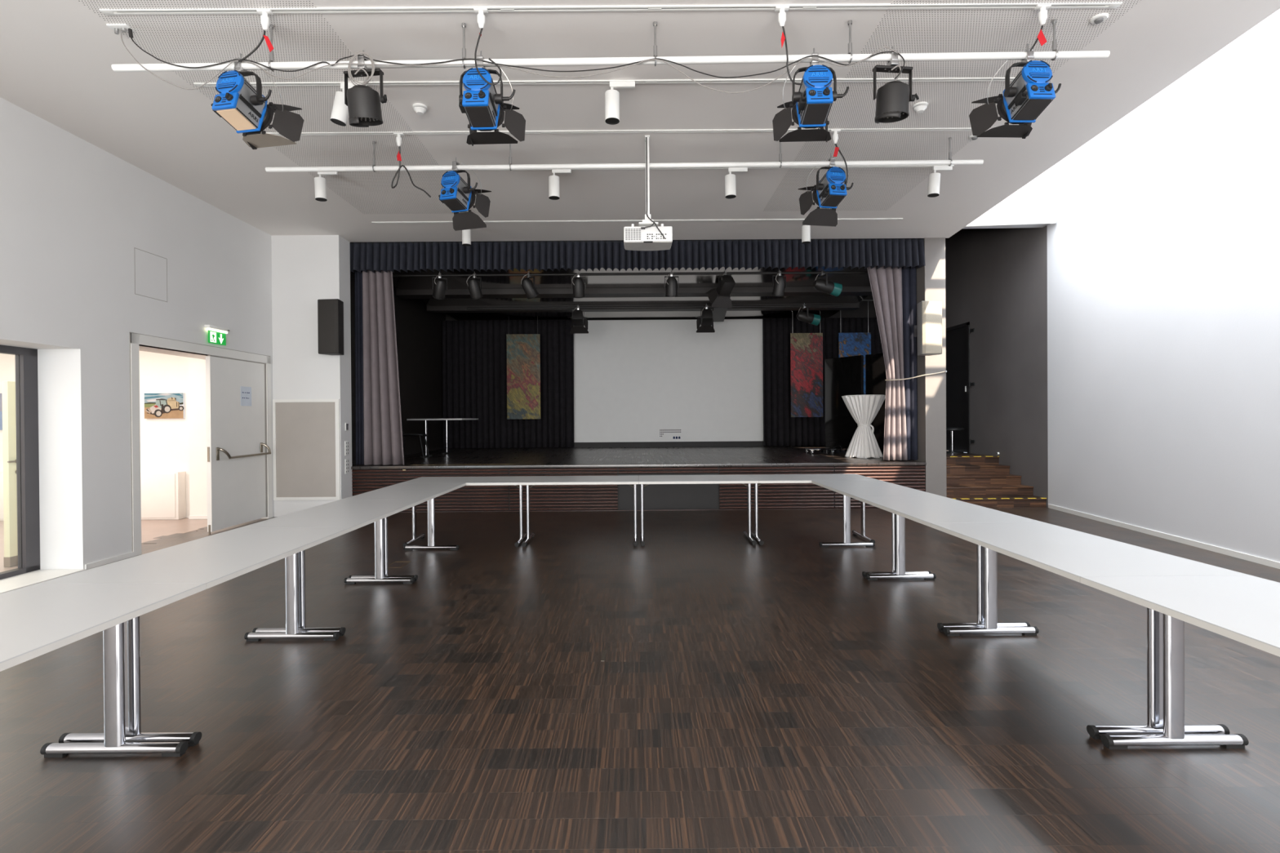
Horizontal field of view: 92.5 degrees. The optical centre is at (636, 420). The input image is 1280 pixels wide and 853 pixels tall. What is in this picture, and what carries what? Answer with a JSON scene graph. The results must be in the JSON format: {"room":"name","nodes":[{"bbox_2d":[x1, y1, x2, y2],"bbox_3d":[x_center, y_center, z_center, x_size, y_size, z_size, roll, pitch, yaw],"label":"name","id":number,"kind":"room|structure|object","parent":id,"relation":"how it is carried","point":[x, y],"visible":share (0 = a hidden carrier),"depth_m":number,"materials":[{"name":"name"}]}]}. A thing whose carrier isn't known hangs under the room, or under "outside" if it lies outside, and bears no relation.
{"room":"event venue","nodes":[
{"label":"event venue","id":0,"kind":"room"},
{"bbox_2d":[0,350,207,518],"bbox_3d":[-8.306,0.026,9.284,5.400,2.920,0.420,0,0,0],"label":"wall","id":1,"kind":"structure","parent":0,"point":[166,445],"depth_m":9.19,"materials":[{"name":"white paint"}]},
{"bbox_2d":[144,392,184,418],"bbox_3d":[-7.059,-0.227,9.173,0.589,0.380,0.040,0,0,0],"label":"picture","id":2,"kind":"object","parent":1,"relation":"attached to","point":[157,406],"visible":1,"depth_m":9.16,"materials":[{"name":"paper"}]},
{"bbox_2d":[0,97,274,569],"bbox_3d":[-5.623,-0.634,2.342,0.470,4.240,13.907,0,0,-1],"label":"wall","id":3,"kind":"structure","parent":0,"point":[74,214],"depth_m":6.15,"materials":[{"name":"white paint"}]},
{"bbox_2d":[0,344,85,594],"bbox_3d":[-5.629,0.397,3.398,0.530,2.173,5.207,0,0,-1],"label":"window","id":4,"kind":"structure","parent":3,"relation":"in","point":[28,573],"depth_m":5.87,"materials":[{"name":"black metal"}]},
{"bbox_2d":[129,332,272,556],"bbox_3d":[-5.453,0.245,7.883,0.229,2.418,2.586,0,0,0],"label":"door","id":5,"kind":"structure","parent":3,"relation":"in","point":[239,437],"depth_m":8.20,"materials":[{"name":"white paint"}]},
{"bbox_2d":[204,324,229,345],"bbox_3d":[-5.426,-1.109,7.940,0.073,0.225,0.380,0,0,0],"label":"exit sign","id":6,"kind":"object","parent":3,"relation":"attached to","point":[216,335],"visible":1,"depth_m":7.92,"materials":[{"name":"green plastic"}]},
{"bbox_2d":[271,235,352,516],"bbox_3d":[-5.187,-0.677,9.412,1.450,4.240,0.360,0,0,0],"label":"wall","id":7,"kind":"structure","parent":0,"point":[306,269],"depth_m":9.23,"materials":[{"name":"white paint"}]},
{"bbox_2d":[272,399,340,500],"bbox_3d":[-4.963,0.433,9.228,1.000,1.520,0.022,0,0,0],"label":"board","id":8,"kind":"object","parent":7,"relation":"attached to","point":[306,436],"visible":0.97,"depth_m":9.23,"materials":[{"name":"grey fabric"}]},
{"bbox_2d":[317,298,343,355],"bbox_3d":[-4.491,-1.387,9.081,0.316,0.804,0.315,0,0,6],"label":"loudspeaker","id":9,"kind":"object","parent":7,"relation":"attached to","point":[330,311],"visible":1,"depth_m":8.93,"materials":[{"name":"black plastic"}]},
{"bbox_2d":[350,271,445,466],"bbox_3d":[-4.865,-0.827,12.542,0.700,4.500,5.900,0,0,0],"label":"wall","id":10,"kind":"structure","parent":0,"point":[419,331],"depth_m":13.34,"materials":[{"name":"black paint"}]},
{"bbox_2d":[350,238,921,259],"bbox_3d":[0.073,-2.782,9.745,9.600,0.470,0.080,0,0,0],"label":"wall","id":11,"kind":"structure","parent":0,"point":[605,241],"depth_m":9.70,"materials":[{"name":"black paint"}]},
{"bbox_2d":[354,270,364,464],"bbox_3d":[-4.429,-0.932,9.846,0.177,3.265,0.069,0,0,0],"label":"stage curtain","id":12,"kind":"object","parent":11,"relation":"hanging from","point":[359,437],"visible":0.73,"depth_m":9.83,"materials":[{"name":"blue fabric"}]},
{"bbox_2d":[362,269,404,465],"bbox_3d":[-4.014,-0.935,9.773,0.662,3.265,0.165,0,0,0],"label":"stage curtain","id":13,"kind":"object","parent":11,"relation":"hanging from","point":[382,416],"visible":0.94,"depth_m":9.74,"materials":[{"name":"grey fabric"}]},
{"bbox_2d":[350,238,925,273],"bbox_3d":[-0.005,-2.602,9.652,9.052,0.457,0.189,0,0,0],"label":"valance","id":14,"kind":"object","parent":11,"relation":"attached to","point":[835,253],"visible":0.98,"depth_m":9.62,"materials":[{"name":"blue fabric"}]},
{"bbox_2d":[866,266,907,460],"bbox_3d":[4.016,-0.998,9.857,0.663,3.256,0.148,0,0,0],"label":"stage curtain","id":15,"kind":"object","parent":11,"relation":"hanging from","point":[886,284],"visible":0.93,"depth_m":9.82,"materials":[{"name":"grey fabric"}]},
{"bbox_2d":[0,506,1279,852],"bbox_3d":[-2.081,1.559,2.557,17.820,0.200,14.300,0,0,0],"label":"floor","id":16,"kind":"structure","parent":0,"point":[698,687],"depth_m":3.09,"materials":[{"name":"brown wood"}]},
{"bbox_2d":[1,381,17,567],"bbox_3d":[-6.312,0.534,6.201,0.101,1.870,0.166,0,0,0],"label":"glass pane","id":17,"kind":"object","parent":16,"relation":"on","point":[8,388],"visible":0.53,"depth_m":6.16,"materials":[{"name":"clear glass"}]},
{"bbox_2d":[0,471,186,520],"bbox_3d":[-8.428,1.118,9.113,3.340,0.700,0.170,0,0,0],"label":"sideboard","id":18,"kind":"object","parent":16,"relation":"on","point":[163,494],"visible":0.32,"depth_m":9.03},
{"bbox_2d":[0,582,206,757],"bbox_3d":[-2.277,1.094,2.025,0.755,0.740,1.379,0,0,0],"label":"conference table","id":19,"kind":"object","parent":16,"relation":"on","point":[36,620],"visible":1,"depth_m":2.50,"materials":[{"name":"white laminate"}]},
{"bbox_2d":[35,527,351,746],"bbox_3d":[-2.278,1.086,3.405,0.755,0.740,1.379,0,0,0],"label":"conference table","id":20,"kind":"object","parent":16,"relation":"on","point":[213,560],"visible":0.77,"depth_m":3.12,"materials":[{"name":"white laminate"}]},
{"bbox_2d":[239,499,422,636],"bbox_3d":[-2.279,1.078,4.786,0.755,0.740,1.379,0,0,0],"label":"conference table","id":21,"kind":"object","parent":16,"relation":"on","point":[354,514],"visible":0.68,"depth_m":4.64,"materials":[{"name":"white laminate"}]},
{"bbox_2d":[338,483,466,581],"bbox_3d":[-2.280,1.071,6.167,0.755,0.740,1.379,0,0,0],"label":"conference table","id":22,"kind":"object","parent":16,"relation":"on","point":[427,492],"visible":0.69,"depth_m":6.15,"materials":[{"name":"white laminate"}]},
{"bbox_2d":[400,475,529,546],"bbox_3d":[-1.987,1.062,7.238,1.344,0.740,0.755,0,0,0],"label":"conference table","id":23,"kind":"object","parent":16,"relation":"on","point":[507,480],"visible":0.77,"depth_m":7.20,"materials":[{"name":"white laminate"}]},
{"bbox_2d":[518,475,638,546],"bbox_3d":[-0.641,1.053,7.239,1.344,0.740,0.755,0,0,0],"label":"conference table","id":24,"kind":"object","parent":16,"relation":"on","point":[630,480],"visible":1,"depth_m":7.20,"materials":[{"name":"white laminate"}]},
{"bbox_2d":[351,445,980,512],"bbox_3d":[0.854,1.020,12.483,11.190,0.726,5.827,0,0,0],"label":"stage","id":25,"kind":"object","parent":16,"relation":"on","point":[791,460],"visible":0.61,"depth_m":9.62,"materials":[{"name":"black paint"}]},
{"bbox_2d":[406,418,478,457],"bbox_3d":[-3.876,0.322,12.374,1.060,0.740,1.550,0,0,0],"label":"table","id":26,"kind":"object","parent":25,"relation":"on","point":[424,420],"visible":0.83,"depth_m":11.83,"materials":[{"name":"silver metal"}]},
{"bbox_2d":[568,319,763,448],"bbox_3d":[0.743,-0.926,15.121,4.840,3.140,0.050,0,0,0],"label":"projection screen","id":27,"kind":"object","parent":25,"relation":"on","point":[637,383],"visible":0.96,"depth_m":15.12,"materials":[{"name":"fabric"}]},
{"bbox_2d":[821,355,863,453],"bbox_3d":[4.119,-0.314,12.152,0.600,1.900,0.923,-1,0,-30],"label":"panel","id":28,"kind":"object","parent":25,"relation":"on","point":[844,375],"visible":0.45,"depth_m":12.18,"materials":[{"name":"black paint"}]},
{"bbox_2d":[841,394,885,457],"bbox_3d":[4.044,0.095,10.852,0.753,1.098,0.744,0,0,0],"label":"bar table","id":29,"kind":"object","parent":25,"relation":"on","point":[864,409],"visible":1,"depth_m":10.68,"materials":[{"name":"white fabric"}]},
{"bbox_2d":[865,353,886,453],"bbox_3d":[4.695,-0.314,11.302,0.600,1.900,0.994,-1,0,-36],"label":"panel","id":30,"kind":"object","parent":25,"relation":"on","point":[875,371],"visible":0.16,"depth_m":11.48,"materials":[{"name":"black paint"}]},
{"bbox_2d":[638,474,759,546],"bbox_3d":[0.705,1.043,7.240,1.344,0.740,0.755,0,0,0],"label":"conference table","id":31,"kind":"object","parent":16,"relation":"on","point":[744,479],"visible":1,"depth_m":7.20,"materials":[{"name":"white laminate"}]},
{"bbox_2d":[746,473,877,545],"bbox_3d":[2.051,1.033,7.241,1.344,0.740,0.755,0,0,0],"label":"conference table","id":32,"kind":"object","parent":16,"relation":"on","point":[762,478],"visible":0.8,"depth_m":7.20,"materials":[{"name":"white laminate"}]},
{"bbox_2d":[811,480,937,577],"bbox_3d":[2.346,1.037,6.171,0.755,0.740,1.379,0,0,0],"label":"conference table","id":33,"kind":"object","parent":16,"relation":"on","point":[850,489],"visible":0.71,"depth_m":6.14,"materials":[{"name":"white laminate"}]},
{"bbox_2d":[856,495,1043,631],"bbox_3d":[2.347,1.045,4.790,0.755,0.740,1.379,0,0,0],"label":"conference table","id":34,"kind":"object","parent":16,"relation":"on","point":[926,510],"visible":0.71,"depth_m":4.62,"materials":[{"name":"white laminate"}]},
{"bbox_2d":[946,454,1046,507],"bbox_3d":[5.662,0.996,10.463,1.575,0.726,1.674,0,0,0],"label":"staircase","id":35,"kind":"structure","parent":16,"relation":"on","point":[980,480],"depth_m":10.25,"materials":[{"name":"brown wood"}]},
{"bbox_2d":[930,522,1249,739],"bbox_3d":[2.348,1.053,3.409,0.755,0.740,1.379,0,0,0],"label":"conference table","id":36,"kind":"object","parent":16,"relation":"on","point":[1072,554],"visible":0.84,"depth_m":3.13,"materials":[{"name":"white laminate"}]},
{"bbox_2d":[1080,575,1279,750],"bbox_3d":[2.349,1.060,2.028,0.755,0.740,1.379,0,0,0],"label":"conference table","id":37,"kind":"object","parent":16,"relation":"on","point":[1243,609],"visible":1,"depth_m":2.55,"materials":[{"name":"white laminate"}]},
{"bbox_2d":[0,0,1279,242],"bbox_3d":[-0.432,-2.941,2.493,10.682,0.302,14.220,0,0,0],"label":"ceiling","id":38,"kind":"structure","parent":0,"point":[57,57],"depth_m":5.35,"materials":[{"name":"paint"}]},
{"bbox_2d":[391,132,431,197],"bbox_3d":[-2.229,-2.504,5.996,0.392,0.582,0.155,0,0,0],"label":"plug","id":39,"kind":"object","parent":38,"relation":"hanging from","point":[398,139],"visible":1,"depth_m":5.99,"materials":[{"name":"white plastic"}]},
{"bbox_2d":[193,77,1014,87],"bbox_3d":[-0.164,-2.808,5.064,6.950,0.021,0.050,0,0,0],"label":"track","id":40,"kind":"object","parent":38,"relation":"attached to","point":[920,79],"visible":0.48,"depth_m":5.05,"materials":[{"name":"white metal"}]},
{"bbox_2d":[330,83,367,126],"bbox_3d":[-2.375,-2.626,5.066,0.299,0.337,0.124,0,0,0],"label":"track spotlight","id":41,"kind":"object","parent":40,"relation":"attached to","point":[340,113],"visible":0.8,"depth_m":5.02,"materials":[{"name":"white metal"}]},
{"bbox_2d":[604,80,635,124],"bbox_3d":[-0.133,-2.645,5.067,0.250,0.331,0.124,0,0,0],"label":"track spotlight","id":42,"kind":"object","parent":40,"relation":"attached to","point":[611,96],"visible":1,"depth_m":5.03,"materials":[{"name":"white metal"}]},
{"bbox_2d":[111,18,1110,71],"bbox_3d":[-0.177,-2.644,4.315,6.997,0.320,0.072,0,0,0],"label":"bar","id":43,"kind":"object","parent":38,"relation":"hanging from","point":[1055,54],"visible":0.97,"depth_m":4.30,"materials":[{"name":"white metal"}]},
{"bbox_2d":[211,53,303,149],"bbox_3d":[-2.736,-2.313,4.406,0.443,0.550,0.544,0,0,11],"label":"spotlight","id":44,"kind":"object","parent":43,"relation":"hanging from","point":[244,107],"visible":0.97,"depth_m":4.31,"materials":[{"name":"metal"}]},
{"bbox_2d":[343,49,386,127],"bbox_3d":[-1.899,-2.336,4.312,0.291,0.549,0.243,0,0,42],"label":"can","id":45,"kind":"object","parent":43,"relation":"hanging from","point":[362,102],"visible":0.99,"depth_m":4.27,"materials":[{"name":"metal"}]},
{"bbox_2d":[458,50,525,146],"bbox_3d":[-1.061,-2.333,4.413,0.443,0.550,0.544,0,0,2],"label":"spotlight","id":46,"kind":"object","parent":43,"relation":"hanging from","point":[484,108],"visible":0.98,"depth_m":4.31,"materials":[{"name":"metal"}]},
{"bbox_2d":[120,31,897,93],"bbox_3d":[-0.881,-2.504,4.270,5.420,0.459,0.007,0,0,0],"label":"lead","id":47,"kind":"object","parent":43,"relation":"hanging from","point":[120,31],"visible":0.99,"depth_m":4.27,"materials":[{"name":"black rubber"}]},
{"bbox_2d":[128,28,905,79],"bbox_3d":[-0.838,-2.568,4.292,5.436,0.395,0.031,0,0,0],"label":"lead","id":48,"kind":"object","parent":43,"relation":"hanging from","point":[130,30],"visible":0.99,"depth_m":4.28,"materials":[{"name":"black rubber"}]},
{"bbox_2d":[772,48,848,142],"bbox_3d":[1.265,-2.353,4.415,0.477,0.549,0.544,0,0,2],"label":"spotlight","id":49,"kind":"object","parent":43,"relation":"hanging from","point":[811,106],"visible":0.99,"depth_m":4.30,"materials":[{"name":"metal"}]},
{"bbox_2d":[872,46,919,123],"bbox_3d":[1.826,-2.368,4.314,0.279,0.542,0.234,0,0,34],"label":"can","id":50,"kind":"object","parent":43,"relation":"hanging from","point":[893,99],"visible":0.98,"depth_m":4.27,"materials":[{"name":"metal"}]},
{"bbox_2d":[874,110,901,123],"bbox_3d":[1.756,-2.131,4.329,0.119,0.045,0.216,0,7,-6],"label":"shade","id":51,"kind":"object","parent":50,"relation":"hanging from","point":[882,116],"depth_m":4.27,"materials":[{"name":"black metal"}]},
{"bbox_2d":[968,43,1061,138],"bbox_3d":[2.762,-2.384,4.417,0.477,0.549,0.544,0,0,-2],"label":"spotlight","id":52,"kind":"object","parent":43,"relation":"hanging from","point":[1031,91],"visible":0.98,"depth_m":4.32,"materials":[{"name":"metal"}]},
{"bbox_2d":[99,1,1122,14],"bbox_3d":[-0.168,-2.803,4.154,6.900,0.021,0.050,0,0,0],"label":"track","id":53,"kind":"object","parent":38,"relation":"attached to","point":[1114,4],"visible":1,"depth_m":4.15,"materials":[{"name":"white metal"}]},
{"bbox_2d":[237,8,273,62],"bbox_3d":[-2.627,-2.643,4.192,0.335,0.278,0.068,0,0,19],"label":"plug","id":54,"kind":"object","parent":53,"relation":"attached to","point":[264,19],"visible":1,"depth_m":4.15,"materials":[{"name":"white plastic"}]},
{"bbox_2d":[473,7,502,84],"bbox_3d":[-1.010,-2.545,4.160,0.180,0.497,0.062,0,0,0],"label":"plug","id":55,"kind":"object","parent":53,"relation":"attached to","point":[481,11],"visible":1,"depth_m":4.16,"materials":[{"name":"white plastic"}]},
{"bbox_2d":[774,5,802,84],"bbox_3d":[1.048,-2.566,4.189,0.226,0.485,0.080,-1,0,-30],"label":"plug","id":56,"kind":"object","parent":53,"relation":"attached to","point":[782,9],"visible":1,"depth_m":4.16,"materials":[{"name":"white plastic"}]},
{"bbox_2d":[1029,3,1051,51],"bbox_3d":[2.760,-2.686,4.191,0.090,0.269,0.121,0,0,0],"label":"plug","id":57,"kind":"object","parent":53,"relation":"attached to","point":[1042,14],"visible":1,"depth_m":4.15,"materials":[{"name":"white plastic"}]},
{"bbox_2d":[266,128,971,135],"bbox_3d":[-0.104,-2.814,5.944,6.950,0.021,0.050,0,0,0],"label":"track","id":58,"kind":"object","parent":38,"relation":"attached to","point":[853,129],"visible":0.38,"depth_m":5.93,"materials":[{"name":"white metal"}]},
{"bbox_2d":[265,137,983,172],"bbox_3d":[-0.116,-2.663,6.135,7.168,0.304,0.072,0,0,0],"label":"bar","id":59,"kind":"object","parent":38,"relation":"hanging from","point":[510,166],"visible":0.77,"depth_m":6.12,"materials":[{"name":"white metal"}]},
{"bbox_2d":[438,157,491,231],"bbox_3d":[-1.749,-2.320,6.223,0.439,0.642,0.542,0,0,17],"label":"spotlight","id":60,"kind":"object","parent":59,"relation":"hanging from","point":[458,195],"visible":1,"depth_m":6.16,"materials":[{"name":"metal"}]},
{"bbox_2d":[797,153,853,226],"bbox_3d":[1.961,-2.359,6.240,0.439,0.642,0.542,0,0,-10],"label":"spotlight","id":61,"kind":"object","parent":59,"relation":"hanging from","point":[831,189],"visible":1,"depth_m":6.17,"materials":[{"name":"metal"}]},
{"bbox_2d":[371,217,902,223],"bbox_3d":[0.019,-2.830,8.644,7.480,0.021,0.050,0,0,0],"label":"track","id":62,"kind":"object","parent":38,"relation":"attached to","point":[863,219],"visible":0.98,"depth_m":8.63,"materials":[{"name":"white metal"}]},
{"bbox_2d":[623,135,672,250],"bbox_3d":[0.114,-2.282,6.130,0.480,1.070,0.365,0,0,0],"label":"projector","id":63,"kind":"object","parent":38,"relation":"hanging from","point":[648,236],"visible":1,"depth_m":6.00,"materials":[{"name":"white plastic"}]},
{"bbox_2d":[385,164,954,171],"bbox_3d":[0.010,-2.819,6.824,7.040,0.021,0.050,0,0,0],"label":"track","id":64,"kind":"object","parent":38,"relation":"attached to","point":[919,166],"visible":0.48,"depth_m":6.83,"materials":[{"name":"white metal"}]},
{"bbox_2d":[314,171,337,201],"bbox_3d":[-3.453,-2.631,6.825,0.250,0.332,0.124,0,0,0],"label":"track spotlight","id":65,"kind":"object","parent":64,"relation":"attached to","point":[320,183],"visible":0.84,"depth_m":6.79,"materials":[{"name":"white metal"}]},
{"bbox_2d":[548,168,571,199],"bbox_3d":[-0.849,-2.650,6.827,0.250,0.331,0.124,0,0,0],"label":"track spotlight","id":66,"kind":"object","parent":64,"relation":"attached to","point":[553,180],"visible":0.87,"depth_m":6.79,"materials":[{"name":"white metal"}]},
{"bbox_2d":[724,167,747,198],"bbox_3d":[1.114,-2.664,6.828,0.250,0.332,0.124,0,0,0],"label":"track spotlight","id":67,"kind":"object","parent":64,"relation":"attached to","point":[730,179],"visible":0.93,"depth_m":6.79,"materials":[{"name":"white metal"}]},
{"bbox_2d":[927,165,952,197],"bbox_3d":[3.387,-2.679,6.830,0.263,0.333,0.124,0,0,0],"label":"track spotlight","id":68,"kind":"object","parent":64,"relation":"attached to","point":[934,180],"visible":0.99,"depth_m":6.80,"materials":[{"name":"white metal"}]},
{"bbox_2d":[445,295,876,320],"bbox_3d":[0.928,-1.485,15.493,11.900,5.700,0.200,0,0,0],"label":"wall","id":69,"kind":"structure","parent":0,"point":[862,312],"depth_m":15.39,"materials":[{"name":"black paint"}]},
{"bbox_2d":[915,237,946,497],"bbox_3d":[4.694,-0.750,9.789,0.323,4.240,0.380,0,0,0],"label":"wall pillar","id":70,"kind":"structure","parent":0,"point":[931,277],"depth_m":9.60,"materials":[{"name":"grey paint"}]},
{"bbox_2d":[901,266,917,460],"bbox_3d":[4.403,-1.001,9.879,0.239,3.255,0.112,0,0,0],"label":"stage curtain","id":71,"kind":"object","parent":70,"relation":"hanging from","point":[908,274],"visible":0.85,"depth_m":9.86,"materials":[{"name":"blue fabric"}]},
{"bbox_2d":[914,301,942,355],"bbox_3d":[4.432,-1.408,9.387,0.316,0.804,0.425,0,0,-6],"label":"loudspeaker","id":72,"kind":"object","parent":70,"relation":"attached to","point":[928,330],"visible":1,"depth_m":9.18,"materials":[{"name":"white plastic"}]},
{"bbox_2d":[945,225,1048,507],"bbox_3d":[6.591,-1.459,12.547,0.300,5.600,5.900,0,0,0],"label":"wall","id":73,"kind":"structure","parent":0,"point":[996,279],"depth_m":10.66,"materials":[{"name":"grey paint"}]},
{"bbox_2d":[946,321,975,453],"bbox_3d":[6.473,-0.650,12.329,0.128,2.535,1.345,0,0,0],"label":"door","id":74,"kind":"structure","parent":73,"relation":"in","point":[958,384],"depth_m":12.30,"materials":[{"name":"black paint"}]},
{"bbox_2d":[963,164,1056,228],"bbox_3d":[5.863,-3.572,9.525,2.001,1.030,0.370,0,0,1],"label":"wall header","id":75,"kind":"structure","parent":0,"point":[1036,201],"depth_m":9.41,"materials":[{"name":"white paint"}]},
{"bbox_2d":[964,217,1056,226],"bbox_3d":[5.713,-3.042,9.421,1.349,0.096,0.084,0,0,9],"label":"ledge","id":76,"kind":"object","parent":75,"relation":"attached to","point":[1053,220],"visible":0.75,"depth_m":9.39,"materials":[{"name":"white paint"}]},
{"bbox_2d":[1047,8,1279,562],"bbox_3d":[5.790,-1.322,2.497,0.298,5.450,14.326,0,0,6],"label":"wall","id":77,"kind":"structure","parent":0,"point":[1163,243],"depth_m":6.94,"materials":[{"name":"white paint"}]},
{"bbox_2d":[1048,504,1279,568],"bbox_3d":[5.650,1.374,2.492,0.014,0.060,14.253,0,0,6],"label":"baseboard","id":78,"kind":"structure","parent":77,"relation":"attached to","point":[1268,562],"depth_m":6.94,"materials":[{"name":"white paint"}]},
{"label":"outside","id":79,"kind":"structure","parent":0,"visible":0},
{"bbox_2d":[795,302,820,325],"bbox_3d":[3.480,-2.161,12.411,0.484,0.451,0.238,-1,0,-16],"label":"light","id":80,"kind":"object","parent":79,"point":[811,318],"visible":1,"depth_m":12.34,"materials":[{"name":"metal"}]},
{"bbox_2d":[813,269,842,297],"bbox_3d":[3.210,-2.327,10.310,0.484,0.451,0.238,-1,0,-16],"label":"light","id":81,"kind":"object","parent":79,"point":[834,289],"visible":1,"depth_m":10.24,"materials":[{"name":"metal"}]},
{"bbox_3d":[4.719,-2.857,14.518,2.900,0.024,0.024,0,0,0],"label":"rail","id":82,"kind":"object","parent":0,"visible":0},
{"bbox_2d":[790,312,822,417],"bbox_3d":[4.039,-1.472,14.510,0.760,2.760,0.030,0,0,0],"label":"painting","id":83,"kind":"object","parent":82,"relation":"hanging from","point":[806,348],"visible":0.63,"depth_m":14.50,"materials":[{"name":"fabric"}]},
{"bbox_2d":[838,300,871,395],"bbox_3d":[5.179,-1.480,14.511,0.760,2.760,0.030,0,0,0],"label":"painting","id":84,"kind":"object","parent":82,"relation":"hanging from","point":[856,344],"visible":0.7,"depth_m":14.49,"materials":[{"name":"fabric"}]},
{"bbox_3d":[0.915,-3.677,12.380,11.900,1.280,5.960,0,0,0],"label":"ceiling","id":85,"kind":"structure","parent":0,"visible":0},
{"bbox_2d":[395,286,872,298],"bbox_3d":[0.152,-2.713,11.735,9.360,0.610,0.380,0,0,0],"label":"beam","id":86,"kind":"structure","parent":85,"relation":"attached to","point":[788,291],"depth_m":11.55,"materials":[{"name":"black metal"}]},
{"bbox_2d":[392,266,871,289],"bbox_3d":[0.174,-2.563,10.736,9.200,0.120,1.600,0,0,0],"label":"rail","id":87,"kind":"object","parent":86,"relation":"attached to","point":[845,279],"visible":0.43,"depth_m":10.88,"materials":[{"name":"black metal"}]},
{"bbox_2d":[392,271,867,276],"bbox_3d":[-0.025,-2.469,10.286,8.800,0.042,0.042,0,0,0],"label":"bar","id":88,"kind":"object","parent":87,"relation":"hanging from","point":[803,272],"visible":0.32,"depth_m":10.27,"materials":[{"name":"black metal"}]},
{"bbox_2d":[431,271,447,299],"bbox_3d":[-3.306,-2.272,10.303,0.238,0.467,0.317,-1,0,-29],"label":"light","id":89,"kind":"object","parent":88,"relation":"hanging from","point":[439,288],"visible":0.93,"depth_m":10.23,"materials":[{"name":"metal"}]},
{"bbox_2d":[466,271,483,299],"bbox_3d":[-2.708,-2.276,10.307,0.238,0.467,0.301,0,0,11],"label":"light","id":90,"kind":"object","parent":88,"relation":"hanging from","point":[474,287],"visible":1,"depth_m":10.24,"materials":[{"name":"metal"}]},
{"bbox_2d":[520,271,538,298],"bbox_3d":[-1.787,-2.283,10.303,0.238,0.467,0.317,0,0,34],"label":"light","id":91,"kind":"object","parent":88,"relation":"hanging from","point":[527,285],"visible":1,"depth_m":10.22,"materials":[{"name":"metal"}]},
{"bbox_2d":[571,271,585,297],"bbox_3d":[-0.967,-2.289,10.306,0.238,0.466,0.289,0,0,0],"label":"light","id":92,"kind":"object","parent":88,"relation":"hanging from","point":[578,283],"visible":0.98,"depth_m":10.23,"materials":[{"name":"metal"}]},
{"bbox_2d":[664,270,678,297],"bbox_3d":[0.596,-2.303,10.303,0.238,0.460,0.267,0,0,0],"label":"light","id":93,"kind":"object","parent":88,"relation":"hanging from","point":[671,282],"visible":0.98,"depth_m":10.23,"materials":[{"name":"metal"}]},
{"bbox_2d":[705,269,735,307],"bbox_3d":[1.464,-2.233,10.366,0.390,0.613,0.534,-1,0,-20],"label":"light","id":94,"kind":"object","parent":88,"relation":"hanging from","point":[726,283],"visible":0.92,"depth_m":10.30,"materials":[{"name":"metal"}]},
{"bbox_2d":[771,269,786,296],"bbox_3d":[2.402,-2.315,10.305,0.238,0.462,0.275,0,0,-12],"label":"light","id":95,"kind":"object","parent":88,"relation":"hanging from","point":[779,285],"visible":0.98,"depth_m":10.23,"materials":[{"name":"metal"}]},
{"bbox_2d":[420,295,868,306],"bbox_3d":[0.173,-2.573,12.586,9.200,0.120,1.300,0,0,0],"label":"lighting truss","id":96,"kind":"object","parent":86,"relation":"attached to","point":[840,299],"visible":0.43,"depth_m":12.87,"materials":[{"name":"black metal"}]},
{"bbox_2d":[426,302,859,312],"bbox_3d":[0.151,-2.723,13.385,9.360,0.610,0.280,0,0,0],"label":"beam","id":97,"kind":"structure","parent":85,"relation":"attached to","point":[846,306],"depth_m":13.25,"materials":[{"name":"black metal"}]},
{"bbox_2d":[446,310,839,319],"bbox_3d":[0.171,-2.583,14.361,9.200,0.120,1.650,0,0,0],"label":"rail","id":98,"kind":"object","parent":97,"relation":"attached to","point":[766,313],"visible":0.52,"depth_m":14.66,"materials":[{"name":"black metal"}]},
{"bbox_2d":[442,320,573,448],"bbox_3d":[-3.121,-0.900,14.980,3.210,3.125,0.133,0,0,0],"label":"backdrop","id":99,"kind":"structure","parent":98,"relation":"hanging from","point":[474,353],"depth_m":14.96,"materials":[{"name":"black fabric"}]},
{"bbox_2d":[506,315,540,419],"bbox_3d":[-2.664,-1.264,14.506,0.790,2.440,0.030,0,0,0],"label":"painting","id":100,"kind":"object","parent":98,"relation":"hanging from","point":[523,350],"visible":1,"depth_m":14.49,"materials":[{"name":"fabric"}]},
{"bbox_2d":[762,317,883,446],"bbox_3d":[4.741,-0.957,14.992,3.285,3.125,0.145,0,0,0],"label":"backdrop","id":101,"kind":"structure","parent":98,"relation":"hanging from","point":[780,428],"depth_m":14.97,"materials":[{"name":"black fabric"}]},
{"bbox_2d":[712,292,731,321],"bbox_3d":[1.774,-2.381,12.886,0.280,0.060,3.400,0,0,6],"label":"light","id":102,"kind":"object","parent":97,"relation":"attached to","point":[719,313],"visible":0.43,"depth_m":13.47,"materials":[{"name":"black paint"}]},
{"bbox_2d":[466,304,842,309],"bbox_3d":[0.375,-2.304,12.388,7.600,0.042,0.042,0,0,0],"label":"bar","id":103,"kind":"object","parent":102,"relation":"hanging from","point":[807,305],"visible":1,"depth_m":12.37,"materials":[{"name":"black metal"}]},
{"bbox_2d":[569,304,588,333],"bbox_3d":[-1.170,-2.077,12.471,0.390,0.551,0.532,0,0,0],"label":"light","id":104,"kind":"object","parent":103,"relation":"hanging from","point":[579,322],"visible":1,"depth_m":12.45,"materials":[{"name":"metal"}]},
{"bbox_2d":[695,303,715,333],"bbox_3d":[1.426,-2.096,12.473,0.390,0.551,0.532,0,0,0],"label":"light","id":105,"kind":"object","parent":103,"relation":"hanging from","point":[705,321],"visible":1,"depth_m":12.42,"materials":[{"name":"metal"}]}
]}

